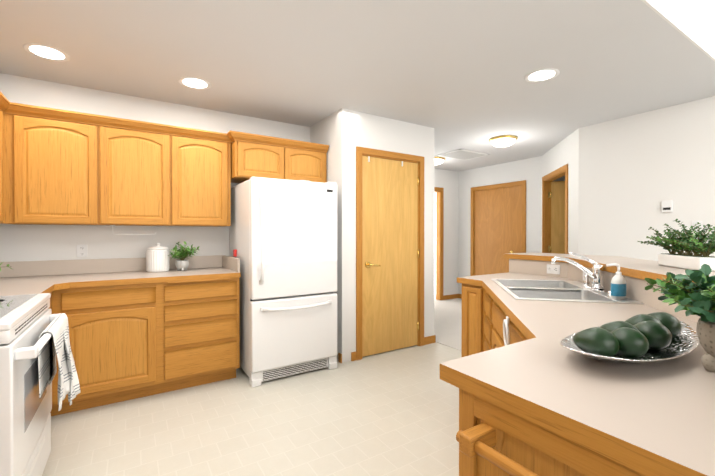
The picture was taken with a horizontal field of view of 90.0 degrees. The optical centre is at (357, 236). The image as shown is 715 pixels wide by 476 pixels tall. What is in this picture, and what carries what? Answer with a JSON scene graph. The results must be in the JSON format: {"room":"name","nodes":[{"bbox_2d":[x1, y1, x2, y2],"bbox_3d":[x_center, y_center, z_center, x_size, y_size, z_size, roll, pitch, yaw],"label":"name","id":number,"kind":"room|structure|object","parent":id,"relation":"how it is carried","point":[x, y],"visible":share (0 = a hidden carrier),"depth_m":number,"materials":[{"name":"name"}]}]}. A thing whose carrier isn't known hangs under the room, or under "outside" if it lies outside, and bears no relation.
{"room":"kitchen","nodes":[
{"label":"kitchen","id":0,"kind":"room"},
{"bbox_2d":[0,73,309,261],"bbox_3d":[-1.215,-0.005,3.657,3.970,2.440,0.100,0,0,-32],"label":"wall","id":1,"kind":"structure","parent":0,"point":[36,242],"depth_m":3.05,"materials":[{"name":"paint"}]},
{"bbox_2d":[8,100,99,224],"bbox_3d":[-2.291,-0.502,2.719,0.541,0.826,0.321,0,0,-32],"label":"upper cabinet","id":2,"kind":"object","parent":1,"relation":"attached to","point":[61,167],"depth_m":2.59,"materials":[{"name":"brown wood"}]},
{"bbox_2d":[77,245,86,256],"bbox_3d":[-2.258,0.120,2.931,0.070,0.100,0.009,0,0,-32],"label":"electrical outlet","id":3,"kind":"object","parent":1,"relation":"attached to","point":[81,249],"depth_m":2.93,"materials":[{"name":"white plastic"}]},
{"bbox_2d":[100,116,171,225],"bbox_3d":[-1.855,-0.504,2.994,0.490,0.826,0.321,0,0,-32],"label":"upper cabinet","id":4,"kind":"object","parent":1,"relation":"attached to","point":[136,156],"depth_m":2.86,"materials":[{"name":"brown wood"}]},
{"bbox_2d":[110,225,155,234],"bbox_3d":[-1.840,-0.051,2.941,0.318,0.078,0.040,0,0,-32],"label":"paper towel holder","id":5,"kind":"object","parent":4,"relation":"attached to","point":[129,234],"visible":1,"depth_m":2.92,"materials":[{"name":"white metal"}]},
{"bbox_2d":[181,242,188,248],"bbox_3d":[-1.612,0.102,3.341,0.070,0.100,0.009,0,0,-32],"label":"electrical outlet","id":6,"kind":"object","parent":1,"relation":"attached to","point":[182,243],"depth_m":3.34,"materials":[{"name":"white plastic"}]},
{"bbox_2d":[172,126,231,226],"bbox_3d":[-1.442,-0.505,3.257,0.489,0.826,0.321,0,0,-32],"label":"upper cabinet","id":7,"kind":"object","parent":1,"relation":"attached to","point":[201,159],"depth_m":3.12,"materials":[{"name":"brown wood"}]},
{"bbox_2d":[227,130,328,182],"bbox_3d":[-0.823,-0.727,3.558,0.969,0.386,0.473,0,0,-32],"label":"upper cabinet","id":8,"kind":"object","parent":1,"relation":"attached to","point":[256,155],"visible":0.92,"depth_m":3.36,"materials":[{"name":"brown wood"}]},
{"bbox_2d":[42,342,460,475],"bbox_3d":[0.661,1.264,0.639,4.100,0.060,7.220,0,0,-32],"label":"floor","id":9,"kind":"structure","parent":0,"point":[393,413],"depth_m":2.29,"materials":[{"name":"beige tile"}]},
{"bbox_2d":[0,279,3,295],"bbox_3d":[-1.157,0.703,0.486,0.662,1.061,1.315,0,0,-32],"label":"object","id":10,"kind":"structure","parent":9,"relation":"on","point":[1,280],"depth_m":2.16,"materials":[{"name":"brown wood"}]},
{"bbox_2d":[0,293,65,475],"bbox_3d":[-1.690,0.668,1.430,0.740,1.119,0.756,0,0,-32],"label":"range","id":11,"kind":"object","parent":9,"relation":"on","point":[25,411],"visible":0.85,"depth_m":1.43,"materials":[{"name":"metal"}]},
{"bbox_2d":[38,314,80,410],"bbox_3d":[-1.418,0.617,1.718,0.108,0.421,0.411,0,0,-32],"label":"towel","id":12,"kind":"object","parent":11,"relation":"hanging from","point":[58,342],"visible":0.98,"depth_m":1.72,"materials":[{"name":"white fabric"}]},
{"bbox_2d":[0,263,75,415],"bbox_3d":[-2.064,0.711,1.972,0.720,1.027,0.544,0,0,-32],"label":"base cabinet","id":13,"kind":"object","parent":9,"relation":"on","point":[56,279],"depth_m":2.42,"materials":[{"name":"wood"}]},
{"bbox_2d":[0,255,240,410],"bbox_3d":[-1.916,0.706,2.771,1.826,1.027,0.647,0,0,-32],"label":"base cabinet","id":14,"kind":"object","parent":9,"relation":"on","point":[137,329],"depth_m":2.71,"materials":[{"name":"brown wood"}]},
{"bbox_2d":[146,243,169,271],"bbox_3d":[-1.721,0.182,3.083,0.177,0.244,0.176,0,0,-32],"label":"ribbed canister","id":15,"kind":"object","parent":14,"relation":"on","point":[157,258],"visible":1,"depth_m":3.02,"materials":[{"name":"white ceramic"}]},
{"bbox_2d":[168,241,198,270],"bbox_3d":[-1.530,0.173,3.156,0.275,0.261,0.270,0,0,-32],"label":"potted plant","id":16,"kind":"object","parent":14,"relation":"on","point":[182,264],"visible":1,"depth_m":3.12,"materials":[{"name":"green plant"}]},
{"bbox_2d":[229,177,336,386],"bbox_3d":[-0.716,0.355,3.377,0.808,1.721,0.870,0,0,-32],"label":"refrigerator","id":17,"kind":"object","parent":9,"relation":"on","point":[283,240],"visible":0.98,"depth_m":3.06,"materials":[{"name":"metal"}]},
{"bbox_2d":[461,283,527,356],"bbox_3d":[0.780,0.788,1.908,2.038,0.873,1.290,0,0,-32],"label":"base cabinet","id":18,"kind":"object","parent":9,"relation":"on","point":[485,326],"depth_m":2.50,"materials":[{"name":"brown wood"}]},
{"bbox_2d":[440,272,714,475],"bbox_3d":[1.090,0.335,1.404,2.039,0.039,2.516,0,0,-32],"label":"countertop","id":19,"kind":"structure","parent":18,"relation":"on","point":[652,418],"depth_m":0.76,"materials":[{"name":"laminate"}]},
{"bbox_2d":[492,279,643,303],"bbox_3d":[1.134,0.391,2.093,0.552,0.174,0.800,0,0,13],"label":"stainless steel sink","id":20,"kind":"object","parent":19,"relation":"in","point":[551,290],"visible":0.46,"depth_m":2.08,"materials":[{"name":"silver metal"}]},
{"bbox_2d":[551,252,610,294],"bbox_3d":[1.319,0.196,2.020,0.286,0.214,0.312,0,0,-32],"label":"chrome faucet","id":21,"kind":"object","parent":19,"relation":"on","point":[597,277],"visible":0.96,"depth_m":2.00,"materials":[{"name":"silver metal"}]},
{"bbox_2d":[606,263,626,298],"bbox_3d":[1.285,0.223,1.768,0.088,0.179,0.070,0,0,-32],"label":"soap dispenser","id":22,"kind":"object","parent":19,"relation":"on","point":[618,285],"visible":0.88,"depth_m":1.74,"materials":[{"name":"white plastic"}]},
{"bbox_2d":[560,321,698,362],"bbox_3d":[0.750,0.287,0.979,0.580,0.051,0.240,0,0,-32],"label":"tray","id":23,"kind":"object","parent":19,"relation":"on","point":[685,341],"visible":0.35,"depth_m":0.94,"materials":[{"name":"silver metal"}]},
{"bbox_2d":[573,312,681,358],"bbox_3d":[0.756,0.268,0.980,0.438,0.082,0.140,0,0,-32],"label":"avocados","id":24,"kind":"object","parent":23,"relation":"in","point":[638,336],"visible":0.96,"depth_m":0.90,"materials":[{"name":"green food"}]},
{"bbox_2d":[645,264,714,371],"bbox_3d":[0.887,0.190,0.833,0.318,0.255,0.344,0,0,-32],"label":"potted plant","id":25,"kind":"object","parent":19,"relation":"on","point":[697,297],"visible":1,"depth_m":0.84,"materials":[{"name":"plant"}]},
{"bbox_2d":[456,388,644,475],"bbox_3d":[1.431,0.795,0.881,2.038,0.873,1.230,0,0,-32],"label":"base cabinet","id":26,"kind":"object","parent":9,"relation":"on","point":[493,439],"depth_m":0.72,"materials":[{"name":"brown wood"}]},
{"bbox_2d":[504,252,714,321],"bbox_3d":[1.213,0.694,1.400,2.650,1.069,2.745,0,0,-32],"label":"raised bar ledge","id":27,"kind":"object","parent":9,"relation":"on","point":[636,272],"visible":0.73,"depth_m":2.02,"materials":[{"name":"paint"}]},
{"bbox_2d":[547,264,559,274],"bbox_3d":[1.473,0.249,2.693,0.009,0.070,0.100,0,0,-32],"label":"electrical outlet","id":28,"kind":"object","parent":27,"relation":"attached to","point":[551,269],"depth_m":2.69,"materials":[{"name":"white plastic"}]},
{"bbox_2d":[638,219,714,270],"bbox_3d":[1.609,0.036,1.731,0.488,0.240,0.414,0,0,-32],"label":"potted plant","id":29,"kind":"object","parent":27,"relation":"on","point":[687,242],"visible":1,"depth_m":1.70,"materials":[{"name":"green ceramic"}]},
{"bbox_2d":[310,113,333,292],"bbox_3d":[-0.322,-0.006,3.808,0.120,2.440,0.600,0,0,-32],"label":"wall","id":30,"kind":"structure","parent":0,"point":[322,132],"depth_m":3.67,"materials":[{"name":"paint"}]},
{"bbox_2d":[0,0,714,171],"bbox_3d":[1.183,-1.583,4.095,8.700,0.710,4.110,0,0,-32],"label":"ceiling","id":31,"kind":"structure","parent":0,"point":[453,73],"depth_m":2.46,"materials":[{"name":"paint"}]},
{"bbox_2d":[23,43,70,61],"bbox_3d":[-2.056,-1.214,2.370,0.239,0.005,0.239,0,0,-38],"label":"recessed light","id":32,"kind":"object","parent":31,"relation":"in","point":[56,54],"depth_m":2.36,"materials":[{"name":"white plastic"}]},
{"bbox_2d":[178,77,210,89],"bbox_3d":[-1.296,-1.217,2.852,0.239,0.005,0.239,0,0,19],"label":"recessed light","id":33,"kind":"object","parent":31,"relation":"in","point":[190,82],"depth_m":2.85,"materials":[{"name":"white plastic"}]},
{"bbox_2d":[434,156,444,165],"bbox_3d":[1.228,-1.179,5.707,0.339,0.118,0.339,0,0,43],"label":"dome light","id":34,"kind":"object","parent":31,"relation":"attached to","point":[438,160],"depth_m":5.59,"materials":[{"name":"white glass"}]},
{"bbox_2d":[436,149,489,159],"bbox_3d":[1.591,-1.230,5.415,0.640,0.012,0.480,0,0,-32],"label":"ceiling vent","id":35,"kind":"object","parent":31,"relation":"in","point":[460,154],"visible":1,"depth_m":5.36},
{"bbox_2d":[489,135,517,147],"bbox_3d":[1.836,-1.171,4.506,0.339,0.118,0.339,0,0,43],"label":"dome light","id":36,"kind":"object","parent":31,"relation":"attached to","point":[502,141],"depth_m":4.41,"materials":[{"name":"white glass"}]},
{"bbox_2d":[524,68,559,81],"bbox_3d":[1.398,-1.217,2.712,0.239,0.005,0.239,0,0,-38],"label":"recessed light","id":37,"kind":"object","parent":31,"relation":"in","point":[541,75],"depth_m":2.71,"materials":[{"name":"white plastic"}]},
{"bbox_2d":[334,108,425,362],"bbox_3d":[0.294,-0.006,3.761,1.110,2.440,0.100,0,0,-32],"label":"wall","id":38,"kind":"structure","parent":0,"point":[342,133],"depth_m":3.49,"materials":[{"name":"paint"}]},
{"bbox_2d":[356,146,423,359],"bbox_3d":[0.348,0.168,3.761,0.886,2.093,0.160,0,0,-32],"label":"door","id":39,"kind":"structure","parent":38,"relation":"attached to","point":[389,251],"depth_m":3.73,"materials":[{"name":"brown wood"}]},
{"bbox_2d":[426,126,433,336],"bbox_3d":[0.345,-0.012,4.811,0.100,2.440,1.820,0,0,-32],"label":"wall","id":40,"kind":"structure","parent":0,"point":[429,131],"depth_m":4.03,"materials":[{"name":"paint"}]},
{"bbox_2d":[424,335,435,343],"bbox_3d":[0.386,1.165,4.838,0.036,0.085,1.833,0,0,-32],"label":"baseboard","id":41,"kind":"structure","parent":40,"relation":"attached to","point":[429,339],"depth_m":4.03,"materials":[{"name":"brown wood"}]},
{"bbox_2d":[434,192,435,294],"bbox_3d":[0.400,-0.079,7.581,1.800,2.540,2.600,0,0,-32],"label":"wall","id":42,"kind":"structure","parent":0,"point":[434,243],"depth_m":7.23,"materials":[{"name":"paint"}]},
{"bbox_2d":[434,168,458,295],"bbox_3d":[0.941,-0.021,6.326,2.530,2.440,0.100,0,0,-32],"label":"wall","id":43,"kind":"structure","parent":0,"point":[447,181],"depth_m":6.79,"materials":[{"name":"paint"}]},
{"bbox_2d":[434,187,443,299],"bbox_3d":[1.161,0.149,6.457,0.976,2.098,0.116,0,0,-32],"label":"door frame","id":44,"kind":"structure","parent":43,"relation":"attached to","point":[439,191],"depth_m":6.66,"materials":[{"name":"brown wood"}]},
{"bbox_2d":[443,294,459,299],"bbox_3d":[1.778,1.153,6.796,0.420,0.085,0.013,0,0,-32],"label":"baseboard","id":45,"kind":"structure","parent":43,"relation":"attached to","point":[453,296],"depth_m":6.79,"materials":[{"name":"brown wood"}]},
{"bbox_2d":[434,295,461,350],"bbox_3d":[3.372,1.238,4.488,4.600,0.064,10.820,0,0,-32],"label":"floor carpet","id":46,"kind":"object","parent":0,"point":[448,322],"visible":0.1,"depth_m":4.98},
{"bbox_2d":[458,156,541,293],"bbox_3d":[2.409,-0.021,6.279,0.100,2.440,1.750,0,0,-32],"label":"wall","id":47,"kind":"structure","parent":0,"point":[529,170],"depth_m":6.07,"materials":[{"name":"paint"}]},
{"bbox_2d":[470,180,525,275],"bbox_3d":[2.425,0.150,6.201,0.159,2.098,1.096,0,0,-32],"label":"door","id":48,"kind":"structure","parent":47,"relation":"attached to","point":[498,221],"depth_m":6.20,"materials":[{"name":"brown wood"}]},
{"bbox_2d":[554,176,564,180],"bbox_3d":[4.111,-0.013,5.030,1.757,2.440,2.888,0,0,-32],"label":"wall","id":49,"kind":"structure","parent":0,"point":[561,178],"depth_m":5.90,"materials":[{"name":"paint"}]},
{"bbox_2d":[541,128,578,253],"bbox_3d":[2.727,-0.012,4.803,0.100,2.440,1.535,0,0,13],"label":"wall","id":50,"kind":"structure","parent":0,"point":[565,151],"depth_m":4.31,"materials":[{"name":"paint"}]},
{"bbox_2d":[542,164,567,253],"bbox_3d":[2.885,0.158,4.930,1.577,2.098,1.059,0,0,-32],"label":"door frame","id":51,"kind":"structure","parent":50,"relation":"attached to","point":[554,216],"depth_m":5.30,"materials":[{"name":"brown wood"}]},
{"bbox_2d":[578,96,714,260],"bbox_3d":[4.004,-0.298,1.800,0.100,3.050,5.420,0,0,-32],"label":"wall","id":52,"kind":"structure","parent":0,"point":[636,170],"depth_m":3.54,"materials":[{"name":"paint"}]},
{"bbox_2d":[662,200,672,211],"bbox_3d":[2.928,-0.283,3.381,0.024,0.110,0.080,0,0,-32],"label":"thermostat","id":53,"kind":"object","parent":52,"relation":"attached to","point":[667,205],"depth_m":3.37,"materials":[{"name":"white plastic"}]},
{"bbox_2d":[692,221,701,231],"bbox_3d":[3.045,-0.087,3.207,0.013,0.100,0.070,0,0,-32],"label":"electrical outlet","id":54,"kind":"object","parent":52,"relation":"attached to","point":[693,222],"depth_m":3.21,"materials":[{"name":"white plastic"}]},
{"bbox_2d":[641,0,714,61],"bbox_3d":[0.956,-1.517,1.512,5.350,0.610,0.012,0,0,-32],"label":"ceiling","id":55,"kind":"structure","parent":0,"point":[693,21],"depth_m":2.23,"materials":[{"name":"paint"}]},
{"bbox_3d":[-1.028,-0.284,-0.441,0.100,3.050,7.220,0,0,-32],"label":"wall","id":56,"kind":"structure","parent":0,"visible":0},
{"bbox_2d":[0,96,7,223],"bbox_3d":[-2.336,-0.498,2.019,0.321,0.826,0.850,0,0,-32],"label":"upper cabinet","id":57,"kind":"object","parent":56,"relation":"attached to","point":[3,103],"depth_m":2.46,"materials":[{"name":"brown wood"}]}
]}

